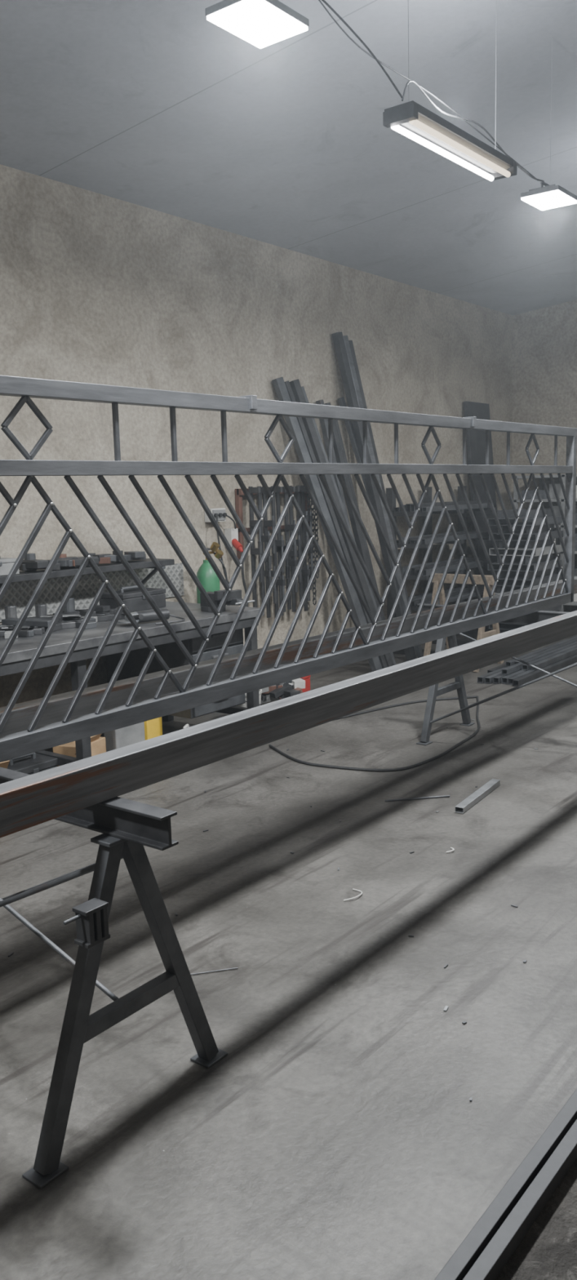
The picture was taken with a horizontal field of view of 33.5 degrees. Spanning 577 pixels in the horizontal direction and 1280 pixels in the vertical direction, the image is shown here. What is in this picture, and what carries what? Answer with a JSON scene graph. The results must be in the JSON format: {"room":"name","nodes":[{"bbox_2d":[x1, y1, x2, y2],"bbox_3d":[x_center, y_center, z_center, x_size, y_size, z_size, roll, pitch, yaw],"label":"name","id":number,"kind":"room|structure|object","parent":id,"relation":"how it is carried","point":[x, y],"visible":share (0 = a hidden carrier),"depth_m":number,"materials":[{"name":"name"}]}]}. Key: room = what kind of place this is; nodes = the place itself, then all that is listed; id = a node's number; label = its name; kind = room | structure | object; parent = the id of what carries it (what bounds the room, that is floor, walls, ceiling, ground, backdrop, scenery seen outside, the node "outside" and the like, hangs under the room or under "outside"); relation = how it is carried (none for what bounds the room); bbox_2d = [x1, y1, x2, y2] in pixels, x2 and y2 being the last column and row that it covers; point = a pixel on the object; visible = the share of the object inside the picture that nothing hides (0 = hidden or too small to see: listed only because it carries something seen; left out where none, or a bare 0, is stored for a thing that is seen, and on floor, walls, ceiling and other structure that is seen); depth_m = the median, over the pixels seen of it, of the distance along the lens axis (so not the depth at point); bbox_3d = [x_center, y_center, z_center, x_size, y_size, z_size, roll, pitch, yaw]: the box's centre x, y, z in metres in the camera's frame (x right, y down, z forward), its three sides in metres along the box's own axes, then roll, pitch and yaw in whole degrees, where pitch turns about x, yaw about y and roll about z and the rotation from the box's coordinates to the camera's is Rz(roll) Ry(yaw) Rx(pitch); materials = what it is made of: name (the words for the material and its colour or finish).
{"room":"metal workshop","nodes":[
{"label":"metal workshop","id":0,"kind":"room"},
{"bbox_2d":[0,164,513,707],"bbox_3d":[-1.964,-1.637,5.643,0.200,4.900,15.250,5,11,37],"label":"wall","id":1,"kind":"structure","parent":0,"point":[95,287],"depth_m":7.11,"materials":[{"name":"paint"}]},
{"bbox_2d":[0,558,174,587],"bbox_3d":[-2.296,-0.165,4.977,0.250,0.187,4.600,5,11,37],"label":"shelf","id":2,"kind":"object","parent":1,"relation":"attached to","point":[24,575],"visible":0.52,"depth_m":6.12,"materials":[{"name":"metal"}]},
{"bbox_2d":[0,556,19,575],"bbox_3d":[-1.760,-0.441,5.636,0.211,0.123,0.286,5,11,37],"label":"toolbox","id":3,"kind":"object","parent":2,"relation":"on","point":[6,564],"visible":0.7,"depth_m":5.62,"materials":[{"name":"grey paint"}]},
{"bbox_2d":[18,550,146,571],"bbox_3d":[-1.301,-0.535,6.217,0.254,0.107,1.049,5,11,37],"label":"clutter","id":4,"kind":"object","parent":2,"relation":"on","point":[30,563],"visible":0.73,"depth_m":6.04,"materials":[{"name":"paint"}]},
{"bbox_2d":[0,563,184,622],"bbox_3d":[-2.283,-0.117,5.231,0.012,0.240,4.900,5,11,37],"label":"backsplash","id":5,"kind":"structure","parent":1,"relation":"attached to","point":[19,593],"depth_m":6.37,"materials":[{"name":"grey metal"}]},
{"bbox_2d":[204,507,248,606],"bbox_3d":[-0.469,-0.546,7.399,0.185,0.934,0.324,5,11,37],"label":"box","id":6,"kind":"object","parent":1,"relation":"attached to","point":[220,514],"visible":0.58,"depth_m":7.41,"materials":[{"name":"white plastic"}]},
{"bbox_2d":[235,485,319,617],"bbox_3d":[-0.038,-0.728,7.918,0.211,1.076,0.940,5,11,37],"label":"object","id":7,"kind":"object","parent":1,"relation":"hanging from","point":[306,571],"visible":0.71,"depth_m":7.84,"materials":[{"name":"grey metal"}]},
{"bbox_2d":[0,634,576,1279],"bbox_3d":[1.741,1.177,3.236,9.000,0.210,14.850,5,11,37],"label":"floor","id":8,"kind":"structure","parent":0,"point":[338,1134],"depth_m":2.98,"materials":[{"name":"concrete"}]},
{"bbox_2d":[0,760,9,768],"bbox_3d":[-1.633,0.753,4.941,0.297,0.266,0.291,-10,12,-43],"label":"cardboard box","id":9,"kind":"object","parent":8,"relation":"on","point":[3,764],"visible":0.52,"depth_m":4.91,"materials":[{"name":"brown cardboard"}]},
{"bbox_2d":[0,752,57,774],"bbox_3d":[-1.455,0.729,5.270,0.232,0.213,0.306,5,11,37],"label":"toolbox","id":10,"kind":"object","parent":8,"relation":"on","point":[32,763],"visible":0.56,"depth_m":5.24,"materials":[{"name":"paint"}]},
{"bbox_2d":[53,733,106,766],"bbox_3d":[-1.197,0.660,5.514,0.208,0.241,0.248,2,9,20],"label":"cardboard box","id":11,"kind":"object","parent":8,"relation":"on","point":[98,744],"visible":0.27,"depth_m":5.46,"materials":[{"name":"brown cardboard"}]},
{"bbox_2d":[0,767,227,1189],"bbox_3d":[-0.894,0.775,2.825,1.570,0.845,0.665,5,11,37],"label":"trestle","id":12,"kind":"object","parent":8,"relation":"on","point":[126,826],"visible":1,"depth_m":2.38,"materials":[{"name":"black metal"}]},
{"bbox_2d":[62,897,110,948],"bbox_3d":[-0.484,0.672,2.264,0.065,0.090,0.125,5,11,37],"label":"clamp","id":13,"kind":"object","parent":12,"relation":"attached to","point":[91,917],"visible":1,"depth_m":2.26,"materials":[{"name":"metal"}]},
{"bbox_2d":[0,375,576,761],"bbox_3d":[-0.017,-0.384,3.787,0.062,1.105,5.990,5,11,37],"label":"metal railing","id":14,"kind":"object","parent":12,"relation":"on","point":[33,740],"visible":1,"depth_m":3.66,"materials":[{"name":"grey metal"}]},
{"bbox_2d":[0,610,576,837],"bbox_3d":[0.533,0.121,3.708,0.070,0.100,8.800,5,11,37],"label":"steel beam","id":15,"kind":"structure","parent":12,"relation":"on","point":[29,801],"depth_m":2.78,"materials":[{"name":"grey metal"}]},
{"bbox_2d":[0,576,576,736],"bbox_3d":[-0.074,0.084,4.049,0.080,0.100,8.200,5,11,37],"label":"rail","id":16,"kind":"object","parent":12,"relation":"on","point":[21,715],"visible":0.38,"depth_m":3.75,"materials":[{"name":"grey metal"}]},
{"bbox_2d":[103,721,145,751],"bbox_3d":[-0.970,0.581,5.722,0.219,0.342,0.140,-9,12,-40],"label":"jerry can","id":17,"kind":"object","parent":8,"relation":"on","point":[133,734],"visible":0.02,"depth_m":5.65,"materials":[{"name":"grey paint"}]},
{"bbox_2d":[0,600,264,765],"bbox_3d":[-1.855,0.479,4.873,0.920,0.850,4.400,5,11,37],"label":"workbench","id":18,"kind":"object","parent":8,"relation":"on","point":[23,649],"visible":0.41,"depth_m":5.73,"materials":[{"name":"metal"}]},
{"bbox_2d":[0,597,131,639],"bbox_3d":[-1.527,-0.115,5.495,0.657,0.116,1.543,5,11,37],"label":"clutter","id":19,"kind":"object","parent":18,"relation":"on","point":[70,617],"visible":0.83,"depth_m":5.59,"materials":[{"name":"paint"}]},
{"bbox_2d":[99,585,165,612],"bbox_3d":[-1.028,-0.280,6.336,0.244,0.157,0.418,5,11,37],"label":"toolbox","id":20,"kind":"object","parent":18,"relation":"on","point":[131,597],"visible":0.56,"depth_m":6.24,"materials":[{"name":"paint"}]},
{"bbox_2d":[118,608,185,624],"bbox_3d":[-0.800,-0.137,5.630,0.395,0.073,0.192,-9,11,-39],"label":"grinder","id":21,"kind":"object","parent":18,"relation":"on","point":[148,615],"visible":0.88,"depth_m":5.62,"materials":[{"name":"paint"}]},
{"bbox_2d":[200,589,254,612],"bbox_3d":[-0.407,-0.250,6.111,0.360,0.135,0.180,5,11,37],"label":"bench vise","id":22,"kind":"object","parent":18,"relation":"on","point":[234,598],"visible":0.73,"depth_m":6.08,"materials":[{"name":"paint"}]},
{"bbox_2d":[144,716,162,740],"bbox_3d":[-0.884,0.548,5.970,0.133,0.325,0.208,2,9,20],"label":"jerry can","id":23,"kind":"object","parent":8,"relation":"on","point":[153,727],"visible":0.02,"depth_m":5.91,"materials":[{"name":"yellow plastic"}]},
{"bbox_2d":[182,724,191,728],"bbox_3d":[-0.621,0.619,5.860,0.084,0.206,0.130,0,9,9],"label":"jerry can","id":24,"kind":"object","parent":8,"relation":"on","point":[186,726],"visible":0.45,"depth_m":5.84,"materials":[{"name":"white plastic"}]},
{"bbox_2d":[196,542,228,713],"bbox_3d":[-0.542,-0.091,7.024,0.241,1.246,0.170,-4,9,-15],"label":"gas cylinder","id":25,"kind":"object","parent":8,"relation":"on","point":[206,574],"visible":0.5,"depth_m":6.91,"materials":[{"name":"green paint"}]},
{"bbox_2d":[190,967,237,974],"bbox_3d":[-0.273,1.119,3.232,0.206,0.004,0.004,-4,9,-13],"label":"rod","id":26,"kind":"object","parent":8,"relation":"on","point":[235,967],"visible":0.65,"depth_m":3.24,"materials":[{"name":"grey metal"}]},
{"bbox_2d":[236,688,264,707],"bbox_3d":[-0.293,0.465,6.750,0.240,0.220,0.231,5,11,37],"label":"plastic bucket","id":27,"kind":"object","parent":8,"relation":"on","point":[245,705],"visible":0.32,"depth_m":6.68,"materials":[{"name":"paint"}]},
{"bbox_2d":[8,719,537,1101],"bbox_3d":[0.728,0.840,4.843,2.582,0.012,4.449,5,11,37],"label":"scrap","id":28,"kind":"object","parent":8,"relation":"on","point":[446,1008],"visible":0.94,"depth_m":3.77,"materials":[{"name":"metal"}]},
{"bbox_2d":[260,678,305,703],"bbox_3d":[-0.174,0.267,7.258,0.689,0.411,0.404,5,11,37],"label":"pile","id":29,"kind":"object","parent":8,"relation":"on","point":[293,687],"visible":0.25,"depth_m":7.11,"materials":[{"name":"paint"}]},
{"bbox_2d":[300,675,311,693],"bbox_3d":[0.021,0.333,7.674,0.211,0.179,0.286,4,10,32],"label":"toolbox","id":30,"kind":"object","parent":8,"relation":"on","point":[307,678],"visible":0.1,"depth_m":7.70,"materials":[{"name":"red paint"}]},
{"bbox_2d":[271,331,423,671],"bbox_3d":[0.604,-1.200,8.332,0.623,2.945,1.549,5,11,37],"label":"metal beams","id":31,"kind":"object","parent":8,"relation":"on","point":[308,443],"visible":0.73,"depth_m":8.36,"materials":[{"name":"grey metal"}]},
{"bbox_2d":[268,695,480,771],"bbox_3d":[0.769,0.580,6.491,1.159,0.014,2.168,5,11,37],"label":"cable","id":32,"kind":"object","parent":8,"relation":"on","point":[474,696],"visible":0.84,"depth_m":5.84,"materials":[{"name":"black rubber"}]},
{"bbox_2d":[384,795,449,801],"bbox_3d":[0.669,0.822,4.976,0.347,0.010,0.010,-3,9,-8],"label":"rod","id":33,"kind":"object","parent":8,"relation":"on","point":[446,796],"visible":1,"depth_m":4.97,"materials":[{"name":"grey metal"}]},
{"bbox_2d":[386,485,497,654],"bbox_3d":[1.638,-0.750,9.742,0.525,1.600,1.593,5,11,37],"label":"rack","id":34,"kind":"object","parent":8,"relation":"on","point":[410,508],"visible":0.53,"depth_m":9.56,"materials":[{"name":"grey metal"}]},
{"bbox_2d":[423,573,503,672],"bbox_3d":[1.570,-0.175,8.615,0.600,0.826,0.546,5,11,37],"label":"sawhorse","id":35,"kind":"object","parent":8,"relation":"on","point":[482,634],"visible":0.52,"depth_m":8.56,"materials":[{"name":"brown wood"}]},
{"bbox_2d":[454,778,500,813],"bbox_3d":[0.983,0.804,4.963,0.045,0.030,0.522,4,10,32],"label":"tube","id":36,"kind":"object","parent":8,"relation":"on","point":[462,807],"visible":1,"depth_m":4.92,"materials":[{"name":"grey metal"}]},
{"bbox_2d":[463,400,498,629],"bbox_3d":[2.187,-1.364,10.667,0.250,2.500,0.560,5,11,37],"label":"sheet","id":37,"kind":"object","parent":8,"relation":"on","point":[476,439],"visible":0.49,"depth_m":10.55,"materials":[{"name":"grey metal"}]},
{"bbox_2d":[416,604,576,745],"bbox_3d":[1.488,0.239,5.866,1.570,0.845,0.665,5,11,37],"label":"trestle","id":38,"kind":"object","parent":8,"relation":"on","point":[434,691],"visible":0.56,"depth_m":6.06,"materials":[{"name":"grey metal"}]},
{"bbox_2d":[434,1088,576,1279],"bbox_3d":[0.723,1.206,2.404,0.090,0.040,5.300,5,11,37],"label":"rails","id":39,"kind":"object","parent":8,"relation":"on","point":[482,1255],"visible":1,"depth_m":2.11,"materials":[{"name":"grey metal"}]},
{"bbox_2d":[488,508,564,633],"bbox_3d":[2.434,-0.661,9.848,0.500,1.350,0.746,5,11,37],"label":"storage rack","id":40,"kind":"object","parent":8,"relation":"on","point":[504,627],"visible":0.29,"depth_m":9.73,"materials":[{"name":"grey metal"}]},
{"bbox_2d":[477,635,576,686],"bbox_3d":[2.563,0.109,8.940,0.430,0.098,2.978,5,11,37],"label":"bundle","id":41,"kind":"object","parent":8,"relation":"on","point":[554,657],"visible":0.98,"depth_m":8.23,"materials":[{"name":"grey metal"}]},
{"bbox_2d":[511,474,576,611],"bbox_3d":[3.259,-0.989,10.675,1.447,1.700,0.740,5,11,37],"label":"shelving","id":42,"kind":"object","parent":8,"relation":"on","point":[542,491],"visible":0.2,"depth_m":10.54,"materials":[{"name":"grey metal"}]},
{"bbox_2d":[0,0,576,315],"bbox_3d":[1.633,-2.928,2.597,9.000,1.000,14.850,5,11,37],"label":"ceiling","id":43,"kind":"structure","parent":0,"point":[154,104],"depth_m":5.50,"materials":[{"name":"white paint"}]},
{"bbox_2d":[204,0,309,48],"bbox_3d":[-0.106,-2.326,2.956,0.202,0.792,0.268,5,11,37],"label":"ceiling light","id":44,"kind":"object","parent":43,"relation":"hanging from","point":[262,24],"visible":1,"depth_m":2.99,"materials":[{"name":"paint"}]},
{"bbox_2d":[382,0,517,181],"bbox_3d":[0.710,-2.501,4.082,0.140,0.823,0.945,5,11,37],"label":"fluorescent light fixture","id":45,"kind":"object","parent":43,"relation":"hanging from","point":[410,119],"visible":1,"depth_m":4.06,"materials":[{"name":"paint"}]},
{"bbox_2d":[318,0,544,182],"bbox_3d":[0.542,-2.302,3.985,0.127,0.279,2.394,5,11,37],"label":"power cable","id":46,"kind":"object","parent":45,"relation":"attached to","point":[372,55],"visible":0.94,"depth_m":3.94,"materials":[{"name":"black rubber"}]},
{"bbox_2d":[520,37,576,210],"bbox_3d":[1.348,-2.667,4.925,0.202,0.785,0.268,5,11,37],"label":"ceiling light","id":47,"kind":"object","parent":43,"relation":"hanging from","point":[547,197],"visible":1,"depth_m":4.93,"materials":[{"name":"paint"}]},
{"bbox_2d":[511,299,576,612],"bbox_3d":[6.273,-2.332,8.718,9.000,4.900,0.200,5,11,37],"label":"wall","id":48,"kind":"structure","parent":0,"point":[544,340],"depth_m":11.09,"materials":[{"name":"paint"}]}
]}

